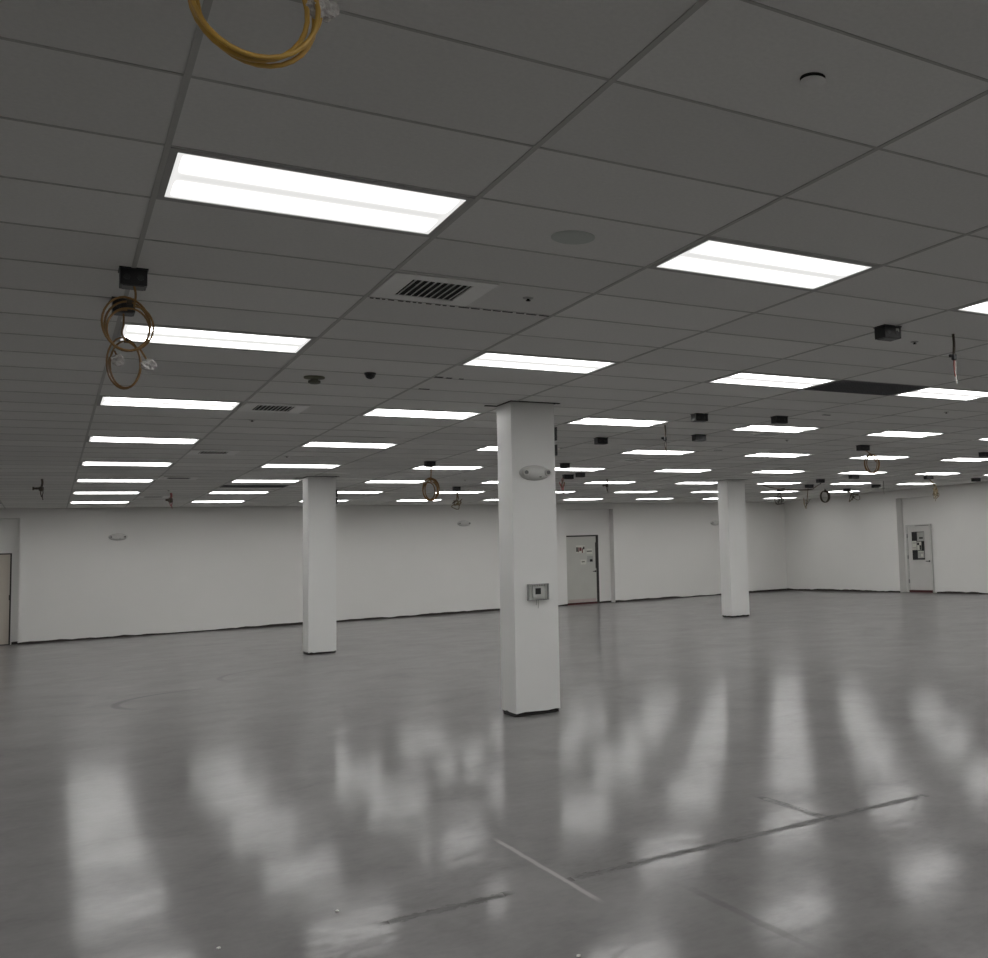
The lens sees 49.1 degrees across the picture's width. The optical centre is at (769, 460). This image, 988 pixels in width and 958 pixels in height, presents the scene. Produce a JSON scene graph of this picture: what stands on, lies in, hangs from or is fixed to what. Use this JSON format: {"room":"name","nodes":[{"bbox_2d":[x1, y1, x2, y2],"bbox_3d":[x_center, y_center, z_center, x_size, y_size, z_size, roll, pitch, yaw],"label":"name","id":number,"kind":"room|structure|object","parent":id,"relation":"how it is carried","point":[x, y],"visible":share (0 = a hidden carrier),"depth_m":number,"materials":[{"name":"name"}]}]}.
{"room":"empty commercial space","nodes":[
{"label":"empty commercial space","id":0,"kind":"room"},
{"bbox_2d":[0,502,787,644],"bbox_3d":[-11.352,2.948,29.813,29.888,3.275,0.600,1,-6,-35],"label":"wall","id":1,"kind":"structure","parent":0,"point":[176,569],"depth_m":28.13,"materials":[{"name":"paint"}]},
{"bbox_2d":[0,553,11,644],"bbox_3d":[-18.762,3.325,24.376,1.025,2.200,0.054,1,-6,-35],"label":"door","id":2,"kind":"structure","parent":1,"relation":"in","point":[5,558],"depth_m":24.60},
{"bbox_2d":[108,533,126,540],"bbox_3d":[-16.509,1.927,25.859,0.408,0.179,0.087,1,-6,-35],"label":"emergency light","id":3,"kind":"object","parent":1,"relation":"attached to","point":[118,536],"visible":1,"depth_m":25.84,"materials":[{"name":"grey plastic"}]},
{"bbox_2d":[17,604,567,644],"bbox_3d":[-12.269,4.496,28.620,14.215,0.065,0.006,1,-6,-35],"label":"baseboard","id":4,"kind":"structure","parent":1,"relation":"attached to","point":[498,609],"depth_m":27.63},
{"bbox_2d":[457,521,470,525],"bbox_3d":[-9.257,1.897,30.990,0.408,0.179,0.087,1,-6,-35],"label":"emergency light","id":5,"kind":"object","parent":1,"relation":"attached to","point":[460,523],"visible":1,"depth_m":30.96,"materials":[{"name":"grey plastic"}]},
{"bbox_2d":[566,535,599,604],"bbox_3d":[-6.115,3.557,33.387,1.185,2.245,0.100,1,-6,-35],"label":"door","id":6,"kind":"structure","parent":1,"relation":"in","point":[582,580],"depth_m":33.39,"materials":[{"name":"grey metal"}]},
{"bbox_2d":[576,545,584,552],"bbox_3d":[-6.185,2.888,33.422,0.310,0.250,0.004,1,-6,-35],"label":"notice","id":7,"kind":"object","parent":6,"relation":"attached to","point":[579,548],"visible":1,"depth_m":33.42,"materials":[{"name":"paper"}]},
{"bbox_2d":[615,588,787,601],"bbox_3d":[-2.193,4.692,35.723,7.053,0.065,0.006,1,-6,-35],"label":"baseboard","id":8,"kind":"structure","parent":1,"relation":"attached to","point":[786,588],"depth_m":35.03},
{"bbox_2d":[0,0,987,508],"bbox_3d":[-1.158,-0.380,15.357,30.188,0.154,36.637,1,-6,-35],"label":"ceiling","id":9,"kind":"structure","parent":0,"point":[653,130],"depth_m":5.23,"materials":[{"name":"tile"}]},
{"bbox_2d":[32,479,43,499],"bbox_3d":[-12.441,0.485,17.356,0.159,0.363,0.070,1,-6,-35],"label":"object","id":10,"kind":"object","parent":9,"relation":"hanging from","point":[41,488],"visible":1,"depth_m":17.36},
{"bbox_2d":[69,501,130,503],"bbox_3d":[-15.566,0.954,23.723,1.197,0.026,0.655,1,-6,-35],"label":"recessed light","id":11,"kind":"object","parent":9,"relation":"in","point":[118,501],"visible":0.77,"depth_m":23.71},
{"bbox_2d":[70,502,128,502],"bbox_3d":[-15.566,0.952,23.723,1.143,0.023,0.580,1,-6,-35],"label":"diffuser","id":12,"kind":"object","parent":11,"relation":"attached to","point":[70,502],"depth_m":23.75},
{"bbox_2d":[71,492,141,493],"bbox_3d":[-13.630,0.648,20.984,1.197,0.026,0.655,1,-6,-35],"label":"recessed light","id":13,"kind":"object","parent":9,"relation":"in","point":[72,492],"visible":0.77,"depth_m":20.98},
{"bbox_2d":[75,479,154,481],"bbox_3d":[-11.693,0.343,18.246,1.197,0.026,0.655,1,-6,-35],"label":"recessed light","id":14,"kind":"object","parent":9,"relation":"in","point":[76,480],"visible":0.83,"depth_m":18.19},
{"bbox_2d":[111,296,134,316],"bbox_3d":[-3.885,-0.926,6.137,0.125,0.089,0.130,1,-6,-35],"label":"junction box","id":15,"kind":"object","parent":9,"relation":"attached to","point":[129,313],"visible":0.56,"depth_m":6.09,"materials":[{"name":"black metal"}]},
{"bbox_2d":[114,312,132,316],"bbox_3d":[-3.884,-0.885,6.133,0.092,0.006,0.096,1,-6,-35],"label":"outlet","id":16,"kind":"object","parent":15,"relation":"attached to","point":[129,314],"depth_m":6.13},
{"bbox_2d":[106,313,141,389],"bbox_3d":[-3.838,-0.659,6.072,0.180,0.469,0.082,3,-7,-45],"label":"cable coil","id":17,"kind":"object","parent":15,"relation":"hanging from","point":[117,359],"visible":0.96,"depth_m":6.04,"materials":[{"name":"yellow plastic"}]},
{"bbox_2d":[79,462,173,466],"bbox_3d":[-9.757,0.038,15.508,1.197,0.026,0.655,1,-6,-35],"label":"recessed light","id":18,"kind":"object","parent":9,"relation":"in","point":[81,463],"visible":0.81,"depth_m":15.50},
{"bbox_2d":[118,266,148,290],"bbox_3d":[-3.454,-0.988,5.538,0.135,0.099,0.130,1,-6,-35],"label":"junction box","id":19,"kind":"object","parent":9,"relation":"attached to","point":[129,277],"visible":1,"depth_m":5.50,"materials":[{"name":"black metal"}]},
{"bbox_2d":[101,286,156,370],"bbox_3d":[-3.426,-0.717,5.464,0.256,0.466,0.077,0,-5,-26],"label":"cable coil","id":20,"kind":"object","parent":19,"relation":"hanging from","point":[148,364],"visible":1,"depth_m":5.46,"materials":[{"name":"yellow plastic"}]},
{"bbox_2d":[122,284,144,290],"bbox_3d":[-3.452,-0.942,5.535,0.100,0.006,0.096,1,-6,-35],"label":"outlet","id":21,"kind":"object","parent":19,"relation":"attached to","point":[139,287],"depth_m":5.52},
{"bbox_2d":[86,436,201,444],"bbox_3d":[-7.821,-0.268,12.769,1.197,0.026,0.655,1,-6,-35],"label":"recessed light","id":22,"kind":"object","parent":9,"relation":"in","point":[103,439],"visible":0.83,"depth_m":12.76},
{"bbox_2d":[137,496,169,497],"bbox_3d":[-13.652,0.797,22.608,0.600,0.010,0.600,1,-6,-35],"label":"ceiling vent","id":23,"kind":"object","parent":9,"relation":"in","point":[138,496],"visible":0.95,"depth_m":22.55,"materials":[{"name":"metal"}]},
{"bbox_2d":[97,396,243,410],"bbox_3d":[-5.885,-0.573,10.031,1.197,0.026,0.655,1,-6,-35],"label":"recessed light","id":24,"kind":"object","parent":9,"relation":"in","point":[103,400],"visible":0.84,"depth_m":10.02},
{"bbox_2d":[158,477,198,479],"bbox_3d":[-10.554,0.308,18.227,0.600,0.010,0.600,1,-6,-35],"label":"ceiling vent","id":25,"kind":"object","parent":9,"relation":"in","point":[160,478],"visible":1,"depth_m":18.27,"materials":[{"name":"metal"}]},
{"bbox_2d":[187,450,239,454],"bbox_3d":[-7.843,-0.119,14.393,0.600,0.010,0.600,1,-6,-35],"label":"ceiling vent","id":26,"kind":"object","parent":9,"relation":"in","point":[192,452],"visible":1,"depth_m":14.37,"materials":[{"name":"metal"}]},
{"bbox_2d":[116,322,316,353],"bbox_3d":[-3.948,-0.879,7.292,1.197,0.026,0.655,1,-6,-35],"label":"recessed light","id":27,"kind":"object","parent":9,"relation":"in","point":[163,335],"visible":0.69,"depth_m":7.28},
{"bbox_2d":[189,501,245,502],"bbox_3d":[-13.573,0.993,25.128,1.197,0.026,0.655,1,-6,-35],"label":"recessed light","id":28,"kind":"object","parent":9,"relation":"in","point":[191,501],"visible":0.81,"depth_m":25.16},
{"bbox_2d":[207,492,269,493],"bbox_3d":[-11.637,0.687,22.389,1.197,0.026,0.655,1,-6,-35],"label":"recessed light","id":29,"kind":"object","parent":9,"relation":"in","point":[209,492],"visible":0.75,"depth_m":22.45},
{"bbox_2d":[220,485,287,487],"bbox_3d":[-10.475,0.515,20.745,1.170,0.008,0.630,1,-6,-35],"label":"ceiling vent","id":30,"kind":"object","parent":9,"relation":"in","point":[223,486],"visible":1,"depth_m":20.75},
{"bbox_2d":[228,480,301,482],"bbox_3d":[-9.701,0.382,19.651,1.197,0.026,0.655,1,-6,-35],"label":"recessed light","id":31,"kind":"object","parent":9,"relation":"in","point":[232,481],"visible":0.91,"depth_m":19.67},
{"bbox_2d":[237,402,310,413],"bbox_3d":[-5.133,-0.547,10.559,0.600,0.010,0.600,1,-6,-35],"label":"ceiling vent","id":32,"kind":"object","parent":9,"relation":"in","point":[248,407],"visible":1,"depth_m":10.54,"materials":[{"name":"metal"}]},
{"bbox_2d":[258,464,342,467],"bbox_3d":[-7.764,0.076,16.912,1.197,0.026,0.655,1,-6,-35],"label":"recessed light","id":33,"kind":"object","parent":9,"relation":"in","point":[264,465],"visible":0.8,"depth_m":16.90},
{"bbox_2d":[304,375,324,383],"bbox_3d":[-3.975,-0.705,8.914,0.170,0.060,0.170,1,-6,-35],"label":"smoke detector","id":34,"kind":"object","parent":9,"relation":"attached to","point":[312,379],"visible":1,"depth_m":8.88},
{"bbox_2d":[156,147,474,236],"bbox_3d":[-2.012,-1.184,4.554,1.197,0.026,0.655,1,-6,-35],"label":"recessed light","id":35,"kind":"object","parent":9,"relation":"in","point":[189,176],"visible":0.81,"depth_m":4.51,"materials":[{"name":"plastic"}]},
{"bbox_2d":[299,442,398,448],"bbox_3d":[-5.828,-0.229,14.174,1.197,0.026,0.655,1,-6,-35],"label":"recessed light","id":36,"kind":"object","parent":9,"relation":"in","point":[308,444],"visible":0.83,"depth_m":14.17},
{"bbox_2d":[338,492,382,493],"bbox_3d":[-9.644,0.726,23.794,1.197,0.026,0.655,1,-6,-35],"label":"recessed light","id":37,"kind":"object","parent":9,"relation":"in","point":[338,492],"visible":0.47,"depth_m":23.99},
{"bbox_2d":[364,372,375,378],"bbox_3d":[-3.455,-0.735,8.830,0.096,0.055,0.096,1,-6,-35],"label":"dome camera","id":38,"kind":"object","parent":9,"relation":"attached to","point":[369,375],"visible":1,"depth_m":8.80,"materials":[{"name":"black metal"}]},
{"bbox_2d":[363,481,426,482],"bbox_3d":[-7.708,0.421,21.055,1.197,0.026,0.655,1,-6,-35],"label":"recessed light","id":39,"kind":"object","parent":9,"relation":"in","point":[366,481],"visible":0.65,"depth_m":21.08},
{"bbox_2d":[359,408,482,419],"bbox_3d":[-3.892,-0.534,11.435,1.197,0.026,0.655,1,-6,-35],"label":"recessed light","id":40,"kind":"object","parent":9,"relation":"in","point":[375,412],"visible":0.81,"depth_m":11.42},
{"bbox_2d":[424,461,435,466],"bbox_3d":[-5.643,0.052,16.972,0.165,0.094,0.130,1,-6,-35],"label":"junction box","id":41,"kind":"object","parent":9,"relation":"attached to","point":[426,463],"visible":1,"depth_m":16.92,"materials":[{"name":"black metal"}]},
{"bbox_2d":[422,466,439,500],"bbox_3d":[-5.606,0.378,16.888,0.284,0.579,0.119,1,-6,-35],"label":"cable coil","id":42,"kind":"object","parent":41,"relation":"hanging from","point":[430,478],"visible":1,"depth_m":16.88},
{"bbox_2d":[369,272,498,305],"bbox_3d":[-2.034,-1.035,6.178,0.600,0.010,0.600,1,-6,-35],"label":"ceiling vent","id":43,"kind":"object","parent":9,"relation":"in","point":[401,285],"visible":1,"depth_m":6.16,"materials":[{"name":"metal"}]},
{"bbox_2d":[411,466,484,469],"bbox_3d":[-5.771,0.115,18.317,1.197,0.026,0.655,1,-6,-35],"label":"recessed light","id":44,"kind":"object","parent":9,"relation":"in","point":[418,467],"visible":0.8,"depth_m":18.36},
{"bbox_2d":[453,486,460,490],"bbox_3d":[-7.113,0.632,23.210,0.160,0.094,0.130,1,-6,-35],"label":"junction box","id":45,"kind":"object","parent":9,"relation":"attached to","point":[455,488],"visible":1,"depth_m":23.16,"materials":[{"name":"black metal"}]},
{"bbox_2d":[451,491,461,509],"bbox_3d":[-7.082,0.886,23.143,0.258,0.438,0.097,1,-6,-35],"label":"wires","id":46,"kind":"object","parent":45,"relation":"hanging from","point":[457,495],"visible":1,"depth_m":23.14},
{"bbox_2d":[439,491,487,492],"bbox_3d":[-7.651,0.765,25.198,1.197,0.026,0.655,1,-6,-35],"label":"recessed light","id":47,"kind":"object","parent":9,"relation":"in","point":[440,491],"visible":0.68,"depth_m":25.10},
{"bbox_2d":[472,446,561,450],"bbox_3d":[-3.835,-0.190,15.579,1.197,0.026,0.655,1,-6,-35],"label":"recessed light","id":48,"kind":"object","parent":9,"relation":"in","point":[487,448],"visible":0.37,"depth_m":15.40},
{"bbox_2d":[478,447,496,450],"bbox_3d":[-3.835,-0.192,15.579,1.143,0.023,0.580,1,-6,-35],"label":"diffuser","id":49,"kind":"object","parent":48,"relation":"attached to","point":[484,448],"depth_m":15.41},
{"bbox_2d":[458,351,620,374],"bbox_3d":[-1.956,-0.840,8.697,1.197,0.026,0.655,1,-6,-35],"label":"recessed light","id":50,"kind":"object","parent":9,"relation":"in","point":[485,359],"visible":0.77,"depth_m":8.68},
{"bbox_2d":[560,463,569,468],"bbox_3d":[-3.669,0.087,18.327,0.150,0.094,0.130,1,-6,-35],"label":"junction box","id":51,"kind":"object","parent":9,"relation":"attached to","point":[562,465],"visible":1,"depth_m":18.28,"materials":[{"name":"black metal"}]},
{"bbox_2d":[562,474,573,478],"bbox_3d":[-4.138,0.329,20.994,0.210,0.094,0.130,1,-6,-35],"label":"junction box","id":52,"kind":"object","parent":9,"relation":"attached to","point":[565,476],"visible":1,"depth_m":20.94,"materials":[{"name":"black metal"}]},
{"bbox_2d":[551,230,594,244],"bbox_3d":[-1.012,-1.151,5.266,0.224,0.012,0.224,1,-6,-35],"label":"ceiling speaker","id":53,"kind":"object","parent":9,"relation":"attached to","point":[573,237],"visible":1,"depth_m":5.24},
{"bbox_2d":[554,233,591,243],"bbox_3d":[-1.012,-1.151,5.266,0.196,0.012,0.196,1,-6,-35],"label":"grille","id":54,"kind":"object","parent":53,"relation":"attached to","point":[565,238],"depth_m":5.25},
{"bbox_2d":[555,468,608,470],"bbox_3d":[-3.779,0.154,19.722,1.197,0.026,0.655,1,-6,-35],"label":"recessed light","id":55,"kind":"object","parent":9,"relation":"in","point":[556,469],"visible":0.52,"depth_m":19.78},
{"bbox_2d":[593,437,607,444],"bbox_3d":[-2.393,-0.282,14.512,0.170,0.094,0.130,1,-6,-35],"label":"junction box","id":56,"kind":"object","parent":9,"relation":"attached to","point":[598,440],"visible":1,"depth_m":14.47,"materials":[{"name":"black metal"}]},
{"bbox_2d":[582,482,635,483],"bbox_3d":[-3.722,0.498,23.865,1.197,0.026,0.655,1,-6,-35],"label":"recessed light","id":57,"kind":"object","parent":9,"relation":"in","point":[587,482],"visible":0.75,"depth_m":23.95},
{"bbox_2d":[564,417,671,426],"bbox_3d":[-1.899,-0.496,12.840,1.197,0.026,0.655,1,-6,-35],"label":"recessed light","id":58,"kind":"object","parent":9,"relation":"in","point":[587,420],"visible":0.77,"depth_m":12.83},
{"bbox_2d":[613,458,656,461],"bbox_3d":[-2.388,-0.013,18.239,0.600,0.010,0.600,1,-6,-35],"label":"ceiling vent","id":59,"kind":"object","parent":9,"relation":"in","point":[627,459],"visible":1,"depth_m":18.18,"materials":[{"name":"metal"}]},
{"bbox_2d":[613,491,658,492],"bbox_3d":[-3.666,0.843,28.008,1.197,0.026,0.655,1,-6,-35],"label":"recessed light","id":60,"kind":"object","parent":9,"relation":"in","point":[620,491],"visible":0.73,"depth_m":28.00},
{"bbox_2d":[634,498,674,499],"bbox_3d":[-3.609,1.187,32.151,1.197,0.026,0.655,1,-6,-35],"label":"recessed light","id":61,"kind":"object","parent":9,"relation":"in","point":[642,498],"visible":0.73,"depth_m":32.18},
{"bbox_2d":[618,450,698,454],"bbox_3d":[-1.843,-0.151,16.983,1.197,0.026,0.655,1,-6,-35],"label":"recessed light","id":62,"kind":"object","parent":9,"relation":"in","point":[648,452],"visible":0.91,"depth_m":16.99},
{"bbox_2d":[661,425,666,454],"bbox_3d":[-1.366,-0.276,13.290,0.075,0.391,0.048,1,-6,-35],"label":"hanging cable","id":63,"kind":"object","parent":9,"relation":"hanging from","point":[664,438],"visible":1,"depth_m":13.29,"materials":[{"name":"black metal"}]},
{"bbox_2d":[652,469,711,471],"bbox_3d":[-1.786,0.193,21.126,1.197,0.026,0.655,1,-6,-35],"label":"recessed light","id":64,"kind":"object","parent":9,"relation":"in","point":[663,470],"visible":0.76,"depth_m":21.09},
{"bbox_2d":[675,482,716,483],"bbox_3d":[-1.730,0.537,25.269,1.197,0.026,0.655,1,-6,-35],"label":"recessed light","id":65,"kind":"object","parent":9,"relation":"in","point":[682,482],"visible":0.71,"depth_m":25.22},
{"bbox_2d":[691,434,705,441],"bbox_3d":[-1.004,-0.328,14.613,0.180,0.094,0.130,1,-6,-35],"label":"junction box","id":66,"kind":"object","parent":9,"relation":"attached to","point":[696,437],"visible":1,"depth_m":14.57,"materials":[{"name":"black metal"}]},
{"bbox_2d":[690,413,707,421],"bbox_3d":[-0.844,-0.523,12.362,0.180,0.094,0.130,1,-6,-35],"label":"junction box","id":67,"kind":"object","parent":9,"relation":"attached to","point":[696,417],"visible":1,"depth_m":12.31,"materials":[{"name":"black metal"}]},
{"bbox_2d":[649,237,879,290],"bbox_3d":[-0.019,-1.145,5.958,1.197,0.026,0.655,1,-6,-35],"label":"recessed light","id":68,"kind":"object","parent":9,"relation":"in","point":[710,257],"visible":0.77,"depth_m":5.92,"materials":[{"name":"plastic"}]},
{"bbox_2d":[742,431,798,436],"bbox_3d":[0.013,-0.392,14.843,0.600,0.010,0.600,1,-6,-35],"label":"ceiling vent","id":69,"kind":"object","parent":9,"relation":"in","point":[764,433],"visible":1,"depth_m":14.82,"materials":[{"name":"metal"}]},
{"bbox_2d":[705,372,838,389],"bbox_3d":[0.037,-0.801,10.102,1.197,0.026,0.655,1,-6,-35],"label":"recessed light","id":70,"kind":"object","parent":9,"relation":"in","point":[741,378],"visible":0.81,"depth_m":10.09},
{"bbox_2d":[727,425,820,432],"bbox_3d":[0.094,-0.457,14.245,1.197,0.026,0.655,1,-6,-35],"label":"recessed light","id":71,"kind":"object","parent":9,"relation":"in","point":[755,428],"visible":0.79,"depth_m":14.21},
{"bbox_2d":[740,453,813,457],"bbox_3d":[0.150,-0.113,18.388,1.197,0.026,0.655,1,-6,-35],"label":"recessed light","id":72,"kind":"object","parent":9,"relation":"in","point":[783,455],"visible":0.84,"depth_m":18.39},
{"bbox_2d":[747,453,810,456],"bbox_3d":[0.150,-0.114,18.388,1.143,0.023,0.580,1,-6,-35],"label":"diffuser","id":73,"kind":"object","parent":72,"relation":"attached to","point":[758,454],"depth_m":18.38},
{"bbox_2d":[758,491,797,492],"bbox_3d":[0.320,0.920,30.817,1.197,0.026,0.655,1,-6,-35],"label":"recessed light","id":74,"kind":"object","parent":9,"relation":"in","point":[766,491],"visible":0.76,"depth_m":30.91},
{"bbox_2d":[751,470,805,472],"bbox_3d":[0.207,0.232,22.531,1.197,0.026,0.655,1,-6,-35],"label":"recessed light","id":75,"kind":"object","parent":9,"relation":"in","point":[764,471],"visible":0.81,"depth_m":22.53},
{"bbox_2d":[752,471,803,472],"bbox_3d":[0.207,0.230,22.531,1.143,0.023,0.580,1,-6,-35],"label":"diffuser","id":76,"kind":"object","parent":75,"relation":"attached to","point":[757,471],"depth_m":22.55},
{"bbox_2d":[759,482,797,483],"bbox_3d":[0.263,0.576,26.674,1.197,0.026,0.655,1,-6,-35],"label":"recessed light","id":77,"kind":"object","parent":9,"relation":"in","point":[767,482],"visible":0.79,"depth_m":26.51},
{"bbox_2d":[771,416,787,424],"bbox_3d":[0.131,-0.516,12.903,0.190,0.094,0.130,1,-6,-35],"label":"junction box","id":78,"kind":"object","parent":9,"relation":"attached to","point":[781,420],"visible":1,"depth_m":12.85,"materials":[{"name":"black metal"}]},
{"bbox_2d":[763,483,820,490],"bbox_3d":[0.987,0.636,26.678,1.379,0.173,2.062,1,-6,-35],"label":"cable","id":79,"kind":"object","parent":9,"relation":"hanging from","point":[820,483],"visible":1,"depth_m":27.39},
{"bbox_2d":[800,72,825,87],"bbox_3d":[0.154,-1.337,3.581,0.095,0.013,0.095,1,-6,-35],"label":"sprinkler","id":80,"kind":"object","parent":9,"relation":"attached to","point":[811,79],"visible":1,"depth_m":3.57,"materials":[{"name":"plastic"}]},
{"bbox_2d":[820,489,829,502],"bbox_3d":[1.661,1.032,30.305,0.353,0.417,0.087,1,-6,-35],"label":"cable coil","id":81,"kind":"object","parent":9,"relation":"hanging from","point":[827,492],"visible":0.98,"depth_m":30.30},
{"bbox_2d":[827,483,870,484],"bbox_3d":[2.256,0.615,28.079,1.197,0.026,0.655,1,-6,-35],"label":"recessed light","id":82,"kind":"object","parent":9,"relation":"in","point":[835,483],"visible":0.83,"depth_m":28.17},
{"bbox_2d":[837,472,887,473],"bbox_3d":[2.200,0.271,23.936,1.197,0.026,0.655,1,-6,-35],"label":"recessed light","id":83,"kind":"object","parent":9,"relation":"in","point":[845,472],"visible":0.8,"depth_m":23.98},
{"bbox_2d":[856,445,869,450],"bbox_3d":[1.583,-0.217,17.168,0.210,0.094,0.130,1,-6,-35],"label":"junction box","id":84,"kind":"object","parent":9,"relation":"attached to","point":[858,447],"visible":1,"depth_m":17.12,"materials":[{"name":"black metal"}]},
{"bbox_2d":[864,451,879,472],"bbox_3d":[1.728,0.013,17.171,0.311,0.396,0.079,1,-6,-35],"label":"cable coil","id":85,"kind":"object","parent":84,"relation":"hanging from","point":[869,454],"visible":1,"depth_m":17.17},
{"bbox_2d":[805,380,926,395],"bbox_3d":[1.034,-0.771,10.803,1.170,0.008,0.630,1,-6,-35],"label":"ceiling vent","id":86,"kind":"object","parent":9,"relation":"in","point":[844,386],"visible":1,"depth_m":10.78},
{"bbox_2d":[847,456,908,459],"bbox_3d":[2.143,-0.074,19.793,1.197,0.026,0.655,1,-6,-35],"label":"recessed light","id":87,"kind":"object","parent":9,"relation":"in","point":[861,457],"visible":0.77,"depth_m":19.80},
{"bbox_2d":[873,324,901,341],"bbox_3d":[0.905,-0.973,7.770,0.175,0.099,0.130,1,-6,-35],"label":"junction box","id":88,"kind":"object","parent":9,"relation":"attached to","point":[885,332],"visible":1,"depth_m":7.72,"materials":[{"name":"black metal"}]},
{"bbox_2d":[878,337,897,341],"bbox_3d":[0.906,-0.927,7.766,0.132,0.006,0.096,1,-6,-35],"label":"outlet","id":89,"kind":"object","parent":88,"relation":"attached to","point":[890,339],"depth_m":7.74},
{"bbox_2d":[862,431,947,437],"bbox_3d":[2.087,-0.418,15.649,1.197,0.026,0.655,1,-6,-35],"label":"recessed light","id":90,"kind":"object","parent":9,"relation":"in","point":[906,434],"visible":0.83,"depth_m":15.65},
{"bbox_2d":[895,483,936,484],"bbox_3d":[4.249,0.653,29.483,1.197,0.026,0.655,1,-6,-35],"label":"recessed light","id":91,"kind":"object","parent":9,"relation":"in","point":[904,483],"visible":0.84,"depth_m":29.51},
{"bbox_2d":[924,475,933,479],"bbox_3d":[4.064,0.421,25.972,0.250,0.094,0.130,1,-6,-35],"label":"junction box","id":92,"kind":"object","parent":9,"relation":"attached to","point":[927,477],"visible":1,"depth_m":25.92,"materials":[{"name":"black metal"}]},
{"bbox_2d":[929,479,938,500],"bbox_3d":[4.224,0.742,25.974,0.298,0.575,0.097,1,-6,-35],"label":"wires","id":93,"kind":"object","parent":92,"relation":"hanging from","point":[935,486],"visible":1,"depth_m":25.97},
{"bbox_2d":[913,473,960,474],"bbox_3d":[4.192,0.309,25.340,1.197,0.026,0.655,1,-6,-35],"label":"recessed light","id":94,"kind":"object","parent":9,"relation":"in","point":[922,473],"visible":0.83,"depth_m":25.39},
{"bbox_2d":[891,387,987,400],"bbox_3d":[2.030,-0.762,11.506,1.197,0.026,0.655,1,-6,-35],"label":"recessed light","id":95,"kind":"object","parent":9,"relation":"in","point":[931,392],"visible":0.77,"depth_m":11.48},
{"bbox_2d":[949,334,956,383],"bbox_3d":[1.464,-0.816,8.118,0.068,0.401,0.044,1,-6,-35],"label":"hanging cable","id":96,"kind":"object","parent":9,"relation":"hanging from","point":[953,355],"visible":1,"depth_m":8.12,"materials":[{"name":"black metal"}]},
{"bbox_2d":[938,458,987,461],"bbox_3d":[4.136,-0.035,21.197,1.197,0.026,0.655,1,-6,-35],"label":"recessed light","id":97,"kind":"object","parent":9,"relation":"in","point":[954,459],"visible":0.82,"depth_m":21.18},
{"bbox_2d":[951,300,987,315],"bbox_3d":[1.974,-1.106,7.363,1.197,0.026,0.655,1,-6,-35],"label":"recessed light","id":98,"kind":"object","parent":9,"relation":"in","point":[980,308],"visible":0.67,"depth_m":7.27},
{"bbox_2d":[959,301,987,313],"bbox_3d":[1.974,-1.108,7.363,1.143,0.023,0.580,1,-6,-35],"label":"diffuser","id":99,"kind":"object","parent":98,"relation":"attached to","point":[981,307],"depth_m":7.26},
{"bbox_3d":[-1.394,-1.308,2.708,0.140,0.094,0.130,1,-6,-35],"label":"junction box","id":100,"kind":"object","parent":9,"relation":"attached to","visible":0},
{"bbox_2d":[188,0,339,68],"bbox_3d":[-1.300,-1.165,2.626,0.357,0.319,0.113,1,-6,-35],"label":"cable coil","id":101,"kind":"object","parent":100,"relation":"hanging from","point":[319,10],"visible":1,"depth_m":2.62,"materials":[{"name":"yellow plastic"}]},
{"bbox_2d":[0,590,987,957],"bbox_3d":[-1.024,3.027,15.072,30.188,0.150,36.637,1,-6,-35],"label":"floor","id":102,"kind":"structure","parent":0,"point":[804,774],"depth_m":7.30,"materials":[{"name":"concrete"}]},
{"bbox_2d":[302,476,339,654],"bbox_3d":[-8.440,1.933,19.053,0.680,3.275,0.545,1,-6,-35],"label":"column","id":103,"kind":"structure","parent":102,"relation":"on","point":[319,492],"depth_m":18.89,"materials":[{"name":"paint"}]},
{"bbox_2d":[485,400,559,716],"bbox_3d":[-2.598,1.018,10.866,0.680,3.275,0.462,1,-6,-35],"label":"column","id":104,"kind":"structure","parent":102,"relation":"on","point":[530,671],"depth_m":10.74,"materials":[{"name":"paint"}]},
{"bbox_2d":[519,465,551,480],"bbox_3d":[-2.463,0.123,10.776,0.337,0.163,0.093,1,-6,-35],"label":"emergency light","id":105,"kind":"object","parent":104,"relation":"attached to","point":[533,472],"visible":1,"depth_m":10.75,"materials":[{"name":"grey plastic"}]},
{"bbox_2d":[527,583,548,607],"bbox_3d":[-2.419,1.416,10.684,0.224,0.255,0.058,1,-6,-35],"label":"thermostat","id":106,"kind":"object","parent":104,"relation":"attached to","point":[536,592],"visible":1,"depth_m":10.69,"materials":[{"name":"grey plastic"}]},
{"bbox_2d":[717,479,749,617],"bbox_3d":[-0.879,2.094,24.537,0.700,3.275,0.485,1,-6,-35],"label":"column","id":107,"kind":"structure","parent":102,"relation":"on","point":[731,492],"depth_m":24.41,"materials":[{"name":"paint"}]},
{"bbox_2d":[784,482,987,592],"bbox_3d":[11.102,1.534,23.505,0.500,3.275,35.737,1,-6,-35],"label":"wall","id":108,"kind":"structure","parent":0,"point":[839,543],"depth_m":33.45,"materials":[{"name":"paint"}]},
{"bbox_2d":[788,588,899,591],"bbox_3d":[2.450,4.467,35.258,0.006,0.072,6.142,1,-6,-35],"label":"baseboard","id":109,"kind":"structure","parent":108,"relation":"attached to","point":[854,590],"depth_m":35.23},
{"bbox_2d":[905,524,934,592],"bbox_3d":[4.768,3.091,32.382,0.100,2.150,1.140,1,-6,-35],"label":"door","id":110,"kind":"structure","parent":108,"relation":"in","point":[920,570],"depth_m":32.34,"materials":[{"name":"metal"}]},
{"bbox_2d":[917,532,923,540],"bbox_3d":[4.802,2.400,32.353,0.004,0.280,0.310,1,-6,-35],"label":"notice","id":111,"kind":"object","parent":110,"relation":"attached to","point":[920,535],"visible":1,"depth_m":32.35,"materials":[{"name":"grey paper"}]},
{"bbox_2d":[937,591,987,593],"bbox_3d":[8.314,3.545,26.965,0.006,0.065,10.935,1,-6,-35],"label":"baseboard","id":112,"kind":"structure","parent":108,"relation":"attached to","point":[950,592],"depth_m":30.58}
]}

